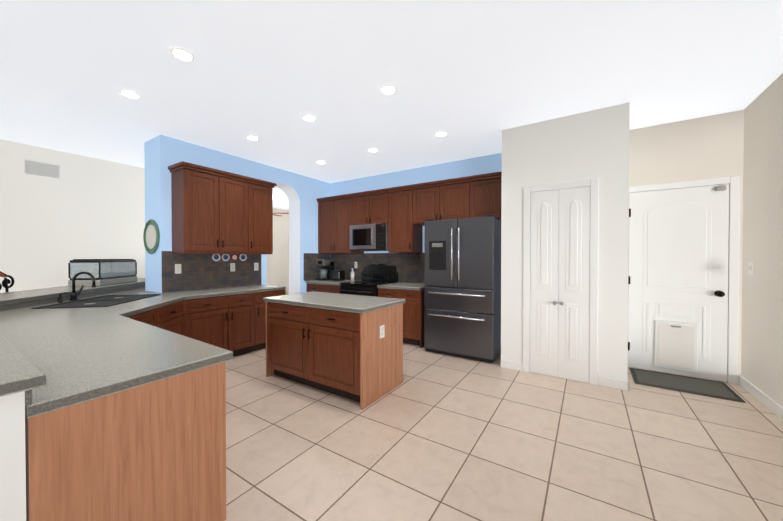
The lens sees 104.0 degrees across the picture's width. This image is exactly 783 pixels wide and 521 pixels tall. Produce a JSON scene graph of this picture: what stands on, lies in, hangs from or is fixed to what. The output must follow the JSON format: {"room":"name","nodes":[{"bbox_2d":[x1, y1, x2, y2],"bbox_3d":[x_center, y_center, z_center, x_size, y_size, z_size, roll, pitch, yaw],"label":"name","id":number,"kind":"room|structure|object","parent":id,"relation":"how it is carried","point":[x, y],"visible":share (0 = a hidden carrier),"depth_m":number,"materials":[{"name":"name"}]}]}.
{"room":"kitchen","nodes":[
{"label":"kitchen","id":0,"kind":"room"},
{"bbox_2d":[0,139,144,292],"bbox_3d":[-6.489,-0.115,1.502,0.160,2.765,8.620,0,1,33],"label":"wall","id":1,"kind":"structure","parent":0,"point":[83,207],"depth_m":4.29,"materials":[{"name":"beige paint"}]},
{"bbox_2d":[24,159,58,177],"bbox_3d":[-4.699,-1.228,4.115,0.015,0.180,0.310,0,1,33],"label":"air vent","id":2,"kind":"object","parent":1,"relation":"in","point":[40,168],"visible":1,"depth_m":4.10,"materials":[{"name":"white metal"}]},
{"bbox_2d":[144,134,329,293],"bbox_3d":[-2.206,-0.150,5.044,0.480,2.765,2.888,0,1,33],"label":"wall","id":3,"kind":"structure","parent":0,"point":[162,153],"depth_m":4.36,"materials":[{"name":"blue paint"}]},
{"bbox_2d":[143,219,159,253],"bbox_3d":[-2.995,-0.295,3.813,0.434,0.434,0.028,0,1,33],"label":"wall plate","id":4,"kind":"object","parent":3,"relation":"attached to","point":[151,236],"visible":1,"depth_m":3.80,"materials":[{"name":"green"}]},
{"bbox_2d":[175,264,180,273],"bbox_3d":[-2.677,0.104,3.839,0.009,0.120,0.072,0,1,33],"label":"electrical outlet plate","id":5,"kind":"object","parent":3,"relation":"attached to","point":[178,268],"depth_m":3.83,"materials":[{"name":"white plastic"}]},
{"bbox_2d":[168,161,276,253],"bbox_3d":[-2.238,-0.624,4.187,0.382,1.070,1.280,0,1,33],"label":"upper cabinet","id":6,"kind":"object","parent":3,"relation":"attached to","point":[215,211],"visible":1,"depth_m":3.93,"materials":[{"name":"brown wood"}]},
{"bbox_2d":[230,263,234,271],"bbox_3d":[-2.298,0.099,4.429,0.009,0.120,0.072,0,1,33],"label":"electrical outlet plate","id":7,"kind":"object","parent":3,"relation":"attached to","point":[232,265],"depth_m":4.42,"materials":[{"name":"white plastic"}]},
{"bbox_2d":[162,251,329,292],"bbox_3d":[-2.001,0.126,4.910,0.010,0.505,2.876,0,1,33],"label":"backsplash","id":8,"kind":"structure","parent":3,"relation":"attached to","point":[202,271],"depth_m":4.18,"materials":[{"name":"tile"}]},
{"bbox_2d":[212,254,220,260],"bbox_3d":[-2.422,-0.044,4.228,0.015,0.113,0.113,0,1,33],"label":"plate","id":9,"kind":"object","parent":8,"relation":"attached to","point":[216,257],"depth_m":4.23,"materials":[{"name":"white ceramic"}]},
{"bbox_2d":[222,254,229,260],"bbox_3d":[-2.352,-0.046,4.337,0.015,0.113,0.113,0,1,33],"label":"plate","id":10,"kind":"object","parent":8,"relation":"attached to","point":[226,257],"depth_m":4.33,"materials":[{"name":"white ceramic"}]},
{"bbox_2d":[231,254,239,260],"bbox_3d":[-2.281,-0.047,4.446,0.015,0.113,0.113,0,1,33],"label":"plate","id":11,"kind":"object","parent":8,"relation":"attached to","point":[234,257],"depth_m":4.44,"materials":[{"name":"white ceramic"}]},
{"bbox_2d":[240,254,246,260],"bbox_3d":[-2.211,-0.048,4.556,0.015,0.113,0.113,0,1,33],"label":"plate","id":12,"kind":"object","parent":8,"relation":"attached to","point":[243,257],"depth_m":4.56,"materials":[{"name":"white ceramic"}]},
{"bbox_2d":[254,263,257,270],"bbox_3d":[-2.095,0.095,4.745,0.009,0.120,0.072,0,1,33],"label":"electrical outlet plate","id":13,"kind":"object","parent":3,"relation":"attached to","point":[255,264],"depth_m":4.73,"materials":[{"name":"white plastic"}]},
{"bbox_2d":[267,208,288,294],"bbox_3d":[-3.909,-0.186,8.657,0.150,2.765,5.850,0,1,33],"label":"wall","id":14,"kind":"structure","parent":0,"point":[278,266],"depth_m":9.29,"materials":[{"name":"white paint"}]},
{"bbox_2d":[0,0,782,209],"bbox_3d":[-2.459,-1.552,2.989,11.800,0.080,15.500,0,1,33],"label":"ceiling","id":15,"kind":"structure","parent":0,"point":[473,78],"depth_m":2.44,"materials":[{"name":"paint"}]},
{"bbox_2d":[119,89,140,98],"bbox_3d":[-2.370,-1.505,2.775,0.156,0.010,0.156,0,1,33],"label":"recessed light","id":16,"kind":"object","parent":15,"relation":"in","point":[130,94],"visible":1,"depth_m":2.76,"materials":[{"name":"white"}]},
{"bbox_2d":[169,47,194,61],"bbox_3d":[-1.525,-1.499,2.232,0.156,0.010,0.156,0,1,33],"label":"recessed light","id":17,"kind":"object","parent":15,"relation":"in","point":[182,54],"visible":1,"depth_m":2.22,"materials":[{"name":"white"}]},
{"bbox_2d":[246,135,259,140],"bbox_3d":[-1.719,-1.515,3.790,0.156,0.010,0.156,0,1,33],"label":"recessed light","id":18,"kind":"object","parent":15,"relation":"in","point":[251,137],"visible":1,"depth_m":3.78,"materials":[{"name":"white"}]},
{"bbox_2d":[302,114,316,120],"bbox_3d":[-0.873,-1.509,3.247,0.156,0.010,0.156,0,1,33],"label":"recessed light","id":19,"kind":"object","parent":15,"relation":"in","point":[307,117],"visible":1,"depth_m":3.24,"materials":[{"name":"white"}]},
{"bbox_2d":[367,148,378,151],"bbox_3d":[-0.255,-1.519,4.210,0.156,0.010,0.156,0,1,33],"label":"recessed light","id":20,"kind":"object","parent":15,"relation":"in","point":[372,149],"visible":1,"depth_m":4.19,"materials":[{"name":"white"}]},
{"bbox_2d":[380,85,396,94],"bbox_3d":[-0.027,-1.504,2.704,0.156,0.010,0.156,0,1,33],"label":"recessed light","id":21,"kind":"object","parent":15,"relation":"in","point":[388,89],"visible":1,"depth_m":2.69,"materials":[{"name":"white"}]},
{"bbox_2d":[434,131,446,136],"bbox_3d":[0.591,-1.514,3.667,0.156,0.010,0.156,0,1,33],"label":"recessed light","id":22,"kind":"object","parent":15,"relation":"in","point":[440,133],"visible":1,"depth_m":3.66,"materials":[{"name":"white"}]},
{"bbox_2d":[225,343,782,520],"bbox_3d":[-2.459,1.283,3.017,11.800,0.060,15.500,0,1,33],"label":"floor","id":23,"kind":"structure","parent":0,"point":[432,436],"depth_m":2.03,"materials":[{"name":"tile"}]},
{"bbox_2d":[0,271,14,291],"bbox_3d":[-4.025,0.660,3.227,0.654,1.184,0.654,0,1,33],"label":"bar stool","id":24,"kind":"object","parent":23,"relation":"on","point":[5,282],"visible":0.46,"depth_m":3.36,"materials":[{"name":"black metal"}]},
{"bbox_2d":[0,336,265,520],"bbox_3d":[-2.428,0.802,2.839,4.420,0.905,2.041,0,1,33],"label":"base cabinet","id":25,"kind":"object","parent":23,"relation":"on","point":[112,402],"depth_m":1.08,"materials":[{"name":"brown wood"}]},
{"bbox_2d":[0,278,284,399],"bbox_3d":[-2.683,0.330,2.769,4.840,0.040,2.345,0,1,33],"label":"countertop","id":26,"kind":"structure","parent":25,"relation":"on","point":[49,337],"depth_m":2.14,"materials":[{"name":"grey stone"}]},
{"bbox_2d":[68,259,136,285],"bbox_3d":[-3.695,0.139,3.959,0.320,0.317,0.740,0,1,-12],"label":"tank","id":27,"kind":"object","parent":26,"relation":"on","point":[110,276],"visible":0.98,"depth_m":3.73,"materials":[{"name":"clear glass"}]},
{"bbox_2d":[240,285,285,291],"bbox_3d":[-2.090,0.416,3.200,4.246,0.040,2.778,0,1,33],"label":"countertop","id":28,"kind":"structure","parent":25,"relation":"on","point":[252,286],"depth_m":4.50,"materials":[{"name":"grey stone"}]},
{"bbox_2d":[307,284,340,293],"bbox_3d":[-1.037,0.820,5.632,0.834,0.815,0.625,0,1,33],"label":"base cabinet","id":29,"kind":"object","parent":23,"relation":"on","point":[329,288],"depth_m":5.35,"materials":[{"name":"brown wood"}]},
{"bbox_2d":[306,280,361,283],"bbox_3d":[-1.042,0.392,5.620,0.834,0.041,0.647,0,1,33],"label":"countertop","id":30,"kind":"structure","parent":29,"relation":"on","point":[312,281],"depth_m":5.44,"materials":[{"name":"grey stone"}]},
{"bbox_2d":[316,259,333,279],"bbox_3d":[-1.275,0.169,5.818,0.210,0.400,0.308,0,1,33],"label":"coffee maker","id":31,"kind":"object","parent":30,"relation":"on","point":[327,265],"visible":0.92,"depth_m":5.75,"materials":[{"name":"black plastic"}]},
{"bbox_2d":[329,270,344,280],"bbox_3d":[-1.018,0.273,5.688,0.272,0.193,0.170,0,1,33],"label":"toaster","id":32,"kind":"object","parent":30,"relation":"on","point":[336,275],"visible":1,"depth_m":5.61,"materials":[{"name":"black metal"}]},
{"bbox_2d":[351,268,353,280],"bbox_3d":[-0.711,0.257,5.580,0.070,0.228,0.070,0,1,33],"label":"soap bottle","id":33,"kind":"object","parent":30,"relation":"on","point":[352,275],"visible":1,"depth_m":5.55,"materials":[{"name":"white plastic"}]},
{"bbox_2d":[263,299,402,408],"bbox_3d":[-0.620,0.844,3.189,1.325,0.815,0.707,0,1,33],"label":"kitchen island","id":34,"kind":"object","parent":23,"relation":"on","point":[348,346],"depth_m":2.85,"materials":[{"name":"brown wood"}]},
{"bbox_2d":[263,291,404,310],"bbox_3d":[-0.612,0.416,3.201,1.340,0.041,0.720,0,1,33],"label":"island countertop","id":35,"kind":"structure","parent":34,"relation":"on","point":[309,299],"depth_m":3.04,"materials":[{"name":"grey stone"}]},
{"bbox_2d":[339,264,397,296],"bbox_3d":[-0.395,0.644,5.151,0.754,1.175,0.737,0,1,33],"label":"range","id":36,"kind":"object","parent":23,"relation":"on","point":[373,276],"visible":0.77,"depth_m":5.22,"materials":[{"name":"black metal"}]},
{"bbox_2d":[378,288,424,347],"bbox_3d":[0.274,0.828,4.790,0.754,0.815,0.625,0,1,33],"label":"base cabinet","id":37,"kind":"object","parent":23,"relation":"on","point":[412,294],"depth_m":4.42,"materials":[{"name":"brown wood"}]},
{"bbox_2d":[378,284,425,291],"bbox_3d":[0.262,0.400,4.783,0.738,0.041,0.647,0,1,33],"label":"countertop","id":38,"kind":"structure","parent":37,"relation":"on","point":[409,287],"depth_m":4.53,"materials":[{"name":"grey stone"}]},
{"bbox_2d":[424,215,500,362],"bbox_3d":[1.017,0.343,4.191,0.920,1.795,0.822,0,1,33],"label":"refrigerator","id":39,"kind":"object","parent":23,"relation":"on","point":[462,303],"visible":1,"depth_m":3.86,"materials":[{"name":"black metal"}]},
{"bbox_2d":[629,368,745,402],"bbox_3d":[2.933,1.245,3.114,0.770,0.012,0.510,0,1,33],"label":"door mat","id":40,"kind":"object","parent":23,"relation":"on","point":[709,388],"visible":0.96,"depth_m":3.06,"materials":[{"name":"black fabric"}]},
{"bbox_2d":[330,110,743,381],"bbox_3d":[1.069,-0.147,4.778,6.280,2.765,0.200,0,1,33],"label":"wall","id":41,"kind":"structure","parent":0,"point":[707,147],"depth_m":3.36,"materials":[{"name":"beige paint"}]},
{"bbox_2d":[316,195,351,253],"bbox_3d":[-0.957,-0.635,5.748,0.845,1.000,0.342,0,1,33],"label":"upper cabinet","id":42,"kind":"object","parent":41,"relation":"attached to","point":[334,215],"depth_m":5.60,"materials":[{"name":"brown wood"}]},
{"bbox_2d":[352,191,387,252],"bbox_3d":[-0.282,-0.630,5.315,0.760,1.000,0.342,0,1,33],"label":"upper cabinet","id":43,"kind":"object","parent":41,"relation":"attached to","point":[372,208],"depth_m":5.16,"materials":[{"name":"brown wood"}]},
{"bbox_2d":[350,223,387,250],"bbox_3d":[-0.322,-0.385,5.256,0.750,0.441,0.465,0,1,33],"label":"microwave","id":44,"kind":"object","parent":43,"relation":"attached to","point":[369,237],"visible":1,"depth_m":5.07,"materials":[{"name":"silver metal"}]},
{"bbox_2d":[331,253,424,283],"bbox_3d":[-0.232,0.120,5.490,2.338,0.505,0.010,0,1,33],"label":"backsplash","id":45,"kind":"structure","parent":41,"relation":"attached to","point":[410,267],"depth_m":5.37,"materials":[{"name":"tile"}]},
{"bbox_2d":[388,187,411,252],"bbox_3d":[0.227,-0.627,4.988,0.450,1.000,0.342,0,1,33],"label":"upper cabinet","id":46,"kind":"object","parent":41,"relation":"attached to","point":[405,212],"depth_m":4.84,"materials":[{"name":"brown wood"}]},
{"bbox_2d":[412,179,467,252],"bbox_3d":[0.795,-0.623,4.623,0.900,1.000,0.342,0,1,33],"label":"upper cabinet","id":47,"kind":"object","parent":41,"relation":"attached to","point":[433,201],"depth_m":4.50,"materials":[{"name":"brown wood"}]},
{"bbox_2d":[468,175,500,220],"bbox_3d":[1.394,-0.620,4.239,0.523,1.000,0.342,0,1,33],"label":"upper cabinet","id":48,"kind":"object","parent":41,"relation":"attached to","point":[484,193],"depth_m":4.12,"materials":[{"name":"brown wood"}]},
{"bbox_2d":[628,184,728,380],"bbox_3d":[3.076,0.229,3.315,0.814,2.018,0.092,0,1,33],"label":"door","id":49,"kind":"structure","parent":41,"relation":"in","point":[678,287],"depth_m":3.31,"materials":[{"name":"white painted wood"}]},
{"bbox_2d":[501,102,629,382],"bbox_3d":[1.994,-0.136,3.589,1.180,2.765,0.798,0,1,33],"label":"wall","id":50,"kind":"structure","parent":0,"point":[592,144],"depth_m":3.12,"materials":[{"name":"beige paint"}]},
{"bbox_2d":[530,187,589,381],"bbox_3d":[1.754,0.245,3.220,0.546,1.988,0.082,0,1,33],"label":"closet door","id":51,"kind":"structure","parent":50,"relation":"in","point":[559,337],"depth_m":3.23,"materials":[{"name":"white wood"}]},
{"bbox_2d":[523,178,598,384],"bbox_3d":[1.773,0.213,3.248,0.700,2.075,0.019,0,1,33],"label":"door frame","id":52,"kind":"structure","parent":50,"relation":"attached to","point":[593,183],"depth_m":3.10,"materials":[{"name":"white wood"}]},
{"bbox_2d":[622,379,628,390],"bbox_3d":[2.491,1.203,3.275,0.020,0.095,0.813,0,1,33],"label":"baseboard","id":53,"kind":"structure","parent":50,"relation":"attached to","point":[626,383],"depth_m":2.94,"materials":[{"name":"white wood"}]},
{"bbox_2d":[629,176,739,383],"bbox_3d":[3.100,0.197,3.345,0.960,2.105,0.019,0,1,33],"label":"door frame","id":54,"kind":"structure","parent":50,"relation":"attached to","point":[734,237],"depth_m":3.10,"materials":[{"name":"white wood"}]},
{"bbox_2d":[741,73,782,406],"bbox_3d":[3.013,-0.121,2.132,0.150,2.765,2.148,0,1,33],"label":"wall","id":55,"kind":"structure","parent":0,"point":[762,331],"depth_m":2.70,"materials":[{"name":"beige paint"}]},
{"bbox_2d":[749,262,752,274],"bbox_3d":[3.412,0.074,2.908,0.010,0.120,0.080,0,1,33],"label":"electrical outlet plate","id":56,"kind":"object","parent":55,"relation":"attached to","point":[750,263],"depth_m":2.89,"materials":[{"name":"white plastic"}]},
{"bbox_2d":[738,375,782,419],"bbox_3d":[2.939,1.213,2.194,0.024,0.095,2.149,0,1,33],"label":"baseboard","id":57,"kind":"structure","parent":55,"relation":"attached to","point":[773,406],"depth_m":2.68,"materials":[{"name":"white wood"}]}
]}

